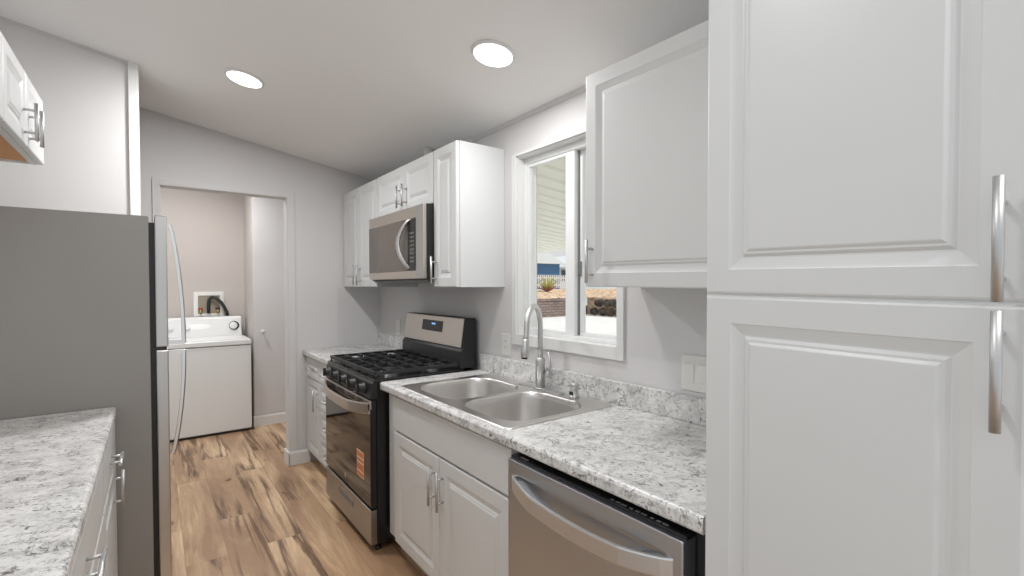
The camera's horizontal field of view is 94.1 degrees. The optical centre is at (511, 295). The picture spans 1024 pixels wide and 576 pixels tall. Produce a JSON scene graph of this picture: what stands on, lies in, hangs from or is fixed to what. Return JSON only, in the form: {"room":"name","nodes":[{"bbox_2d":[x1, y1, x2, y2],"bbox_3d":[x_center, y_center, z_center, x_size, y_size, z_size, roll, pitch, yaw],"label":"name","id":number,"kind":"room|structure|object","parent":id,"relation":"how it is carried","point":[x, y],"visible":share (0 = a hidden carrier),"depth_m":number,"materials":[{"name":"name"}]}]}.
{"room":"kitchen","nodes":[
{"label":"kitchen","id":0,"kind":"room"},
{"bbox_2d":[0,19,129,214],"bbox_3d":[-2.353,-0.010,2.435,0.717,2.775,0.120,-1,1,-37],"label":"wall partition","id":1,"kind":"structure","parent":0,"point":[83,93],"depth_m":2.43,"materials":[{"name":"white paint"}]},
{"bbox_2d":[0,16,127,63],"bbox_3d":[-2.332,-1.306,2.349,0.681,0.142,0.005,-1,1,-37],"label":"trim","id":2,"kind":"structure","parent":1,"relation":"attached to","point":[1,17],"depth_m":2.40,"materials":[{"name":"white paint"}]},
{"bbox_2d":[128,61,140,215],"bbox_3d":[-2.075,0.057,2.640,0.044,2.632,0.137,-1,1,-37],"label":"trim","id":3,"kind":"structure","parent":1,"relation":"attached to","point":[133,73],"depth_m":2.57,"materials":[{"name":"white wood"}]},
{"bbox_2d":[160,188,244,335],"bbox_3d":[-3.294,-0.046,5.061,2.370,2.750,0.150,-1,1,-37],"label":"wall","id":4,"kind":"structure","parent":0,"point":[208,228],"depth_m":5.01,"materials":[{"name":"grey paint"}]},
{"bbox_2d":[193,292,223,316],"bbox_3d":[-3.193,0.095,5.025,0.269,0.259,0.034,-1,1,-37],"label":"washer outlet box","id":5,"kind":"object","parent":4,"relation":"attached to","point":[200,298],"visible":0.99,"depth_m":5.02,"materials":[{"name":"white plastic"}]},
{"bbox_2d":[207,296,228,315],"bbox_3d":[-3.111,0.137,5.052,0.205,0.266,0.082,-1,1,-37],"label":"hose","id":6,"kind":"object","parent":5,"relation":"attached to","point":[210,297],"visible":0.85,"depth_m":5.03,"materials":[{"name":"black rubber"}]},
{"bbox_2d":[139,107,379,460],"bbox_3d":[-2.148,-0.032,3.538,2.370,2.775,0.100,-1,1,-37],"label":"wall","id":7,"kind":"structure","parent":0,"point":[169,148],"depth_m":3.83,"materials":[{"name":"white paint"}]},
{"bbox_2d":[152,177,296,451],"bbox_3d":[-2.113,0.275,3.569,0.901,2.161,0.122,-1,1,-37],"label":"door frame","id":8,"kind":"structure","parent":7,"relation":"in","point":[288,198],"depth_m":3.76,"materials":[{"name":"white paint"}]},
{"bbox_2d":[141,108,372,180],"bbox_3d":[-1.829,-1.123,3.693,1.645,0.309,0.005,-1,1,-37],"label":"trim","id":9,"kind":"structure","parent":7,"relation":"attached to","point":[143,109],"depth_m":3.58,"materials":[{"name":"white paint"}]},
{"bbox_2d":[284,448,309,465],"bbox_3d":[-1.742,1.294,3.864,0.164,0.109,0.146,-1,1,-37],"label":"baseboard","id":10,"kind":"structure","parent":7,"relation":"attached to","point":[297,457],"depth_m":3.81,"materials":[{"name":"white wood"}]},
{"bbox_2d":[338,306,338,346],"bbox_3d":[-1.457,0.586,4.006,0.006,1.280,0.002,-1,1,-37],"label":"trim","id":11,"kind":"structure","parent":7,"relation":"attached to","point":[338,306],"depth_m":4.00,"materials":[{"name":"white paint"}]},
{"bbox_2d":[243,196,283,425],"bbox_3d":[-2.457,0.073,5.261,0.795,2.500,0.540,-1,1,-37],"label":"wall","id":12,"kind":"structure","parent":0,"point":[247,201],"depth_m":4.94,"materials":[{"name":"grey paint"}]},
{"bbox_2d":[252,197,285,415],"bbox_3d":[-2.387,0.063,4.944,0.514,2.308,0.052,-1,1,-37],"label":"door","id":13,"kind":"structure","parent":12,"relation":"in","point":[267,214],"depth_m":4.89,"materials":[{"name":"white paint"}]},
{"bbox_2d":[254,411,285,426],"bbox_3d":[-2.291,1.272,5.061,0.800,0.110,0.014,-1,1,-37],"label":"baseboard","id":14,"kind":"structure","parent":12,"relation":"attached to","point":[279,417],"depth_m":4.90,"materials":[{"name":"white wood"}]},
{"bbox_2d":[170,422,426,575],"bbox_3d":[-1.225,1.402,2.357,2.630,0.050,7.000,-1,1,-37],"label":"floor","id":15,"kind":"structure","parent":0,"point":[238,509],"depth_m":2.92,"materials":[{"name":"brown wood"}]},
{"bbox_2d":[70,464,107,575],"bbox_3d":[-1.218,0.968,0.916,0.676,0.873,1.100,-1,1,-37],"label":"base cabinet","id":16,"kind":"object","parent":15,"relation":"on","point":[90,560],"visible":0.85,"depth_m":1.22,"materials":[{"name":"white wood"}]},
{"bbox_2d":[0,407,116,575],"bbox_3d":[-1.233,0.462,0.898,0.642,0.138,2.304,-1,1,-37],"label":"countertop","id":17,"kind":"structure","parent":16,"relation":"on","point":[51,464],"depth_m":1.22,"materials":[{"name":"stone"}]},
{"bbox_2d":[0,206,185,575],"bbox_3d":[-2.022,0.515,2.178,0.863,1.733,0.673,-1,1,-37],"label":"refrigerator","id":18,"kind":"object","parent":15,"relation":"on","point":[84,295],"visible":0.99,"depth_m":1.99,"materials":[{"name":"grey paint"}]},
{"bbox_2d":[103,422,125,575],"bbox_3d":[-1.729,0.956,1.596,0.676,0.873,0.598,-1,1,-37],"label":"base cabinet","id":19,"kind":"object","parent":15,"relation":"on","point":[109,463],"visible":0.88,"depth_m":1.78,"materials":[{"name":"white wood"}]},
{"bbox_2d":[168,316,251,442],"bbox_3d":[-3.032,0.782,4.743,0.701,1.105,0.618,-1,1,-37],"label":"washing machine","id":20,"kind":"object","parent":15,"relation":"on","point":[218,387],"visible":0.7,"depth_m":4.55,"materials":[{"name":"white metal"}]},
{"bbox_2d":[305,356,327,467],"bbox_3d":[-1.194,0.915,3.710,0.655,0.873,0.768,-1,1,-37],"label":"base cabinet","id":21,"kind":"object","parent":15,"relation":"on","point":[316,396],"visible":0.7,"depth_m":3.61,"materials":[{"name":"white wood"}]},
{"bbox_2d":[302,332,403,364],"bbox_3d":[-1.189,0.408,3.705,0.643,0.138,0.795,-1,1,-37],"label":"countertop","id":22,"kind":"structure","parent":21,"relation":"on","point":[385,341],"depth_m":3.82,"materials":[{"name":"stone"}]},
{"bbox_2d":[323,312,475,549],"bbox_3d":[-0.746,0.750,3.021,0.714,1.226,0.828,-1,1,-37],"label":"gas range","id":23,"kind":"object","parent":15,"relation":"on","point":[357,409],"visible":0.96,"depth_m":2.79,"materials":[{"name":"black metal"}]},
{"bbox_2d":[328,355,463,382],"bbox_3d":[-0.755,0.445,3.009,0.552,0.019,0.828,-1,1,-37],"label":"cooktop","id":24,"kind":"object","parent":23,"relation":"in","point":[357,374],"depth_m":2.77,"materials":[{"name":"black metal"}]},
{"bbox_2d":[389,393,518,575],"bbox_3d":[-0.104,0.940,2.262,0.655,0.873,1.112,-1,1,-37],"label":"base cabinet","id":25,"kind":"object","parent":15,"relation":"on","point":[449,480],"visible":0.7,"depth_m":2.01,"materials":[{"name":"white wood"}]},
{"bbox_2d":[380,353,705,534],"bbox_3d":[0.116,0.439,1.971,0.643,0.138,1.849,-1,1,-37],"label":"countertop","id":26,"kind":"structure","parent":25,"relation":"on","point":[647,450],"depth_m":1.59,"materials":[{"name":"stone"}]},
{"bbox_2d":[401,374,612,428],"bbox_3d":[-0.067,0.553,2.210,0.565,0.187,0.927,-1,1,-37],"label":"sink","id":27,"kind":"object","parent":26,"relation":"in","point":[497,400],"visible":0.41,"depth_m":2.22,"materials":[{"name":"silver metal"}]},
{"bbox_2d":[569,382,578,397],"bbox_3d":[0.281,0.428,2.156,0.048,0.063,0.048,-1,1,-37],"label":"air gap","id":28,"kind":"object","parent":27,"relation":"on","point":[573,393],"visible":1,"depth_m":2.14,"materials":[{"name":"silver metal"}]},
{"bbox_2d":[518,303,564,394],"bbox_3d":[0.069,0.248,2.277,0.250,0.421,0.310,-1,1,-37],"label":"faucet","id":29,"kind":"object","parent":26,"relation":"on","point":[541,373],"visible":1,"depth_m":2.31,"materials":[{"name":"silver metal"}]},
{"bbox_2d":[508,452,704,575],"bbox_3d":[0.423,0.956,1.512,0.660,0.868,0.694,-1,1,-37],"label":"dishwasher","id":30,"kind":"object","parent":15,"relation":"on","point":[560,523],"visible":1,"depth_m":1.32,"materials":[{"name":"silver metal"}]},
{"bbox_2d":[695,532,704,575],"bbox_3d":[0.461,0.956,1.540,0.564,0.868,0.694,-1,1,-37],"label":"tub","id":31,"kind":"object","parent":30,"relation":"in","point":[699,538],"depth_m":1.10,"materials":[{"name":"black plastic"}]},
{"bbox_2d":[705,0,1023,575],"bbox_3d":[0.813,0.294,1.005,0.688,2.210,0.520,-1,1,-37],"label":"pantry cabinet","id":32,"kind":"object","parent":15,"relation":"on","point":[865,363],"visible":1,"depth_m":0.79,"materials":[{"name":"white wood"}]},
{"bbox_2d":[0,0,708,179],"bbox_3d":[-1.111,-1.208,2.146,2.635,0.556,7.600,-1,1,-37],"label":"ceiling","id":33,"kind":"structure","parent":0,"point":[361,88],"depth_m":2.23,"materials":[{"name":"white paint"}]},
{"bbox_2d":[224,68,263,88],"bbox_3d":[-1.438,-1.163,2.565,0.189,0.042,0.192,-1,1,-37],"label":"ceiling light","id":34,"kind":"object","parent":33,"relation":"attached to","point":[242,77],"visible":1,"depth_m":2.54,"materials":[{"name":"white plastic"}]},
{"bbox_2d":[471,39,515,67],"bbox_3d":[-0.080,-1.023,2.028,0.189,0.042,0.192,-1,1,-37],"label":"ceiling light","id":35,"kind":"object","parent":33,"relation":"attached to","point":[491,53],"visible":1,"depth_m":2.01,"materials":[{"name":"white plastic"}]},
{"bbox_2d":[379,91,706,398],"bbox_3d":[-0.232,0.161,3.082,0.140,2.400,7.000,-1,1,-37],"label":"wall","id":36,"kind":"structure","parent":0,"point":[662,325],"depth_m":2.33,"materials":[{"name":"white paint"}]},
{"bbox_2d":[343,179,416,286],"bbox_3d":[-1.083,-0.453,3.791,0.350,0.776,0.763,-1,1,-37],"label":"upper cabinet","id":37,"kind":"object","parent":36,"relation":"attached to","point":[359,204],"visible":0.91,"depth_m":3.69,"materials":[{"name":"white wood"}]},
{"bbox_2d":[378,332,403,348],"bbox_3d":[-0.940,0.384,3.892,0.019,0.098,0.795,-1,1,-37],"label":"backsplash","id":38,"kind":"structure","parent":36,"relation":"attached to","point":[393,341],"depth_m":3.97,"materials":[{"name":"stone"}]},
{"bbox_2d":[396,320,399,334],"bbox_3d":[-0.928,0.264,3.887,0.008,0.125,0.078,-1,1,-37],"label":"wall outlet","id":39,"kind":"object","parent":36,"relation":"attached to","point":[397,321],"visible":1,"depth_m":3.88,"materials":[{"name":"white plastic"}]},
{"bbox_2d":[377,152,433,216],"bbox_3d":[-0.597,-0.681,3.140,0.350,0.297,0.852,-1,1,-37],"label":"upper cabinet","id":40,"kind":"object","parent":36,"relation":"attached to","point":[411,184],"visible":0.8,"depth_m":2.98,"materials":[{"name":"white wood"}]},
{"bbox_2d":[369,203,433,282],"bbox_3d":[-0.625,-0.306,3.127,0.416,0.446,0.844,-1,1,-37],"label":"microwave","id":41,"kind":"object","parent":40,"relation":"attached to","point":[401,243],"visible":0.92,"depth_m":2.88,"materials":[{"name":"silver metal"}]},
{"bbox_2d":[424,147,432,155],"bbox_3d":[-0.564,-0.911,3.226,0.070,0.160,0.070,-1,1,-37],"label":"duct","id":42,"kind":"object","parent":40,"relation":"on","point":[427,150],"visible":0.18,"depth_m":3.20,"materials":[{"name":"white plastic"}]},
{"bbox_2d":[430,140,504,286],"bbox_3d":[-0.261,-0.433,2.699,0.350,0.776,0.263,-1,1,-37],"label":"upper cabinet","id":43,"kind":"object","parent":36,"relation":"attached to","point":[469,251],"visible":1,"depth_m":2.60,"materials":[{"name":"white wood"}]},
{"bbox_2d":[502,333,510,355],"bbox_3d":[-0.034,0.278,2.698,0.008,0.122,0.082,-1,1,-37],"label":"wall outlet","id":44,"kind":"object","parent":36,"relation":"attached to","point":[506,338],"visible":1,"depth_m":2.69,"materials":[{"name":"white plastic"}]},
{"bbox_2d":[504,338,507,350],"bbox_3d":[-0.036,0.278,2.696,0.002,0.070,0.036,-1,1,-37],"label":"socket","id":45,"kind":"object","parent":44,"relation":"attached to","point":[505,339],"depth_m":2.69,"materials":[{"name":"white plastic"}]},
{"bbox_2d":[466,85,585,142],"bbox_3d":[-0.131,-0.962,2.800,0.008,0.033,3.459,-1,1,-37],"label":"trim","id":46,"kind":"structure","parent":36,"relation":"attached to","point":[582,89],"depth_m":2.48,"materials":[{"name":"white paint"}]},
{"bbox_2d":[537,158,565,252],"bbox_3d":[-0.269,-0.801,5.910,3.205,0.326,9.390,-1,1,-37],"label":"awning","id":47,"kind":"object","parent":36,"relation":"attached to","point":[551,177],"visible":0.04,"depth_m":4.32,"materials":[{"name":"white metal"}]},
{"bbox_2d":[512,129,624,360],"bbox_3d":[0.290,-0.244,2.361,0.142,1.037,0.784,-1,1,-37],"label":"window","id":48,"kind":"structure","parent":36,"relation":"in","point":[575,340],"depth_m":2.37,"materials":[{"name":"white plastic"}]},
{"bbox_2d":[480,353,705,426],"bbox_3d":[0.365,0.415,2.158,0.019,0.098,1.849,-1,1,-37],"label":"backsplash","id":49,"kind":"structure","parent":36,"relation":"attached to","point":[687,408],"depth_m":2.04,"materials":[{"name":"stone"}]},
{"bbox_2d":[585,20,708,288],"bbox_3d":[0.584,-0.411,1.575,0.350,0.781,0.678,-1,1,-37],"label":"upper cabinet","id":50,"kind":"object","parent":36,"relation":"attached to","point":[647,111],"visible":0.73,"depth_m":1.53,"materials":[{"name":"white wood"}]},
{"bbox_2d":[681,354,706,392],"bbox_3d":[0.677,0.289,1.750,0.011,0.132,0.128,-1,1,-37],"label":"light switch","id":51,"kind":"object","parent":36,"relation":"attached to","point":[693,368],"visible":0.7,"depth_m":1.76,"materials":[{"name":"white plastic"}]},
{"bbox_2d":[537,304,615,334],"bbox_3d":[12.647,1.239,34.569,58.265,0.100,80.000,-1,1,-37],"label":"ground","id":52,"kind":"structure","parent":0,"point":[600,324],"depth_m":23.69,"materials":[{"name":"concrete"}]},
{"bbox_2d":[537,252,563,298],"bbox_3d":[-3.444,-1.472,43.065,15.100,5.050,7.800,-1,1,-37],"label":"house","id":53,"kind":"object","parent":52,"relation":"on","point":[547,264],"visible":0.07,"depth_m":43.48,"materials":[{"name":"blue"}]},
{"bbox_2d":[537,298,565,316],"bbox_3d":[-1.843,0.826,25.762,16.000,1.110,0.440,-1,1,-37],"label":"wall","id":54,"kind":"structure","parent":52,"relation":"on","point":[556,307],"depth_m":28.76,"materials":[{"name":"beige brick"}]},
{"bbox_2d":[537,288,616,315],"bbox_3d":[7.380,0.485,28.465,34.000,1.659,28.600,-1,1,-37],"label":"bank","id":55,"kind":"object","parent":52,"relation":"on","point":[592,295],"visible":0.14,"depth_m":32.02,"materials":[{"name":"soil"}]},
{"bbox_2d":[537,276,556,291],"bbox_3d":[2.536,-0.803,33.066,1.409,1.151,1.376,1,1,34],"label":"agave plant","id":56,"kind":"object","parent":55,"relation":"on","point":[547,287],"visible":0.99,"depth_m":32.97,"materials":[{"name":"green plant"}]},
{"bbox_2d":[537,275,565,287],"bbox_3d":[-0.622,-0.951,34.665,12.700,1.180,0.170,-1,1,-37],"label":"picket fence","id":57,"kind":"object","parent":55,"relation":"on","point":[538,277],"visible":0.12,"depth_m":37.67,"materials":[{"name":"white wood"}]},
{"bbox_2d":[556,256,616,303],"bbox_3d":[6.703,-1.558,51.950,11.400,4.850,7.800,-1,1,-37],"label":"house","id":58,"kind":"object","parent":52,"relation":"on","point":[562,258],"visible":0.14,"depth_m":46.41,"materials":[{"name":"white"}]},
{"bbox_2d":[590,307,597,314],"bbox_3d":[5.208,1.021,30.247,0.464,0.515,0.640,-1,1,-37],"label":"boulder","id":59,"kind":"object","parent":52,"relation":"on","point":[594,311],"visible":0.94,"depth_m":30.08,"materials":[{"name":"grey stone"}]},
{"bbox_2d":[594,299,603,306],"bbox_3d":[5.446,0.489,30.009,0.485,0.489,0.580,-1,1,-36],"label":"boulder","id":60,"kind":"object","parent":59,"relation":"on","point":[598,302],"visible":0.98,"depth_m":29.86,"materials":[{"name":"grey stone"}]},
{"bbox_2d":[598,307,606,315],"bbox_3d":[5.674,1.035,29.717,0.633,0.535,0.465,1,1,36],"label":"boulder","id":61,"kind":"object","parent":52,"relation":"on","point":[602,311],"visible":0.83,"depth_m":29.60,"materials":[{"name":"grey stone"}]},
{"bbox_2d":[603,299,610,306],"bbox_3d":[5.936,0.493,29.506,0.464,0.515,0.640,-1,1,-43],"label":"boulder","id":62,"kind":"object","parent":61,"relation":"on","point":[607,303],"visible":0.9,"depth_m":29.32,"materials":[{"name":"grey stone"}]},
{"bbox_2d":[606,308,614,315],"bbox_3d":[6.004,1.040,29.103,0.567,0.476,0.512,0,1,15],"label":"boulder","id":63,"kind":"object","parent":52,"relation":"on","point":[609,312],"visible":0.98,"depth_m":28.93,"materials":[{"name":"grey stone"}]},
{"bbox_2d":[611,299,615,307],"bbox_3d":[6.259,0.509,28.903,0.633,0.535,0.465,1,1,30],"label":"boulder","id":64,"kind":"object","parent":63,"relation":"on","point":[613,302],"visible":0.65,"depth_m":28.74,"materials":[{"name":"grey stone"}]},
{"bbox_3d":[-2.296,0.019,1.664,0.120,2.745,2.919,-1,1,-37],"label":"wall","id":65,"kind":"structure","parent":0,"visible":0},
{"bbox_2d":[0,31,43,164],"bbox_3d":[-1.769,-0.652,1.436,0.461,0.265,1.000,-1,1,-37],"label":"upper cabinet","id":66,"kind":"object","parent":65,"relation":"attached to","point":[21,106],"visible":1,"depth_m":1.64,"materials":[{"name":"white wood"}]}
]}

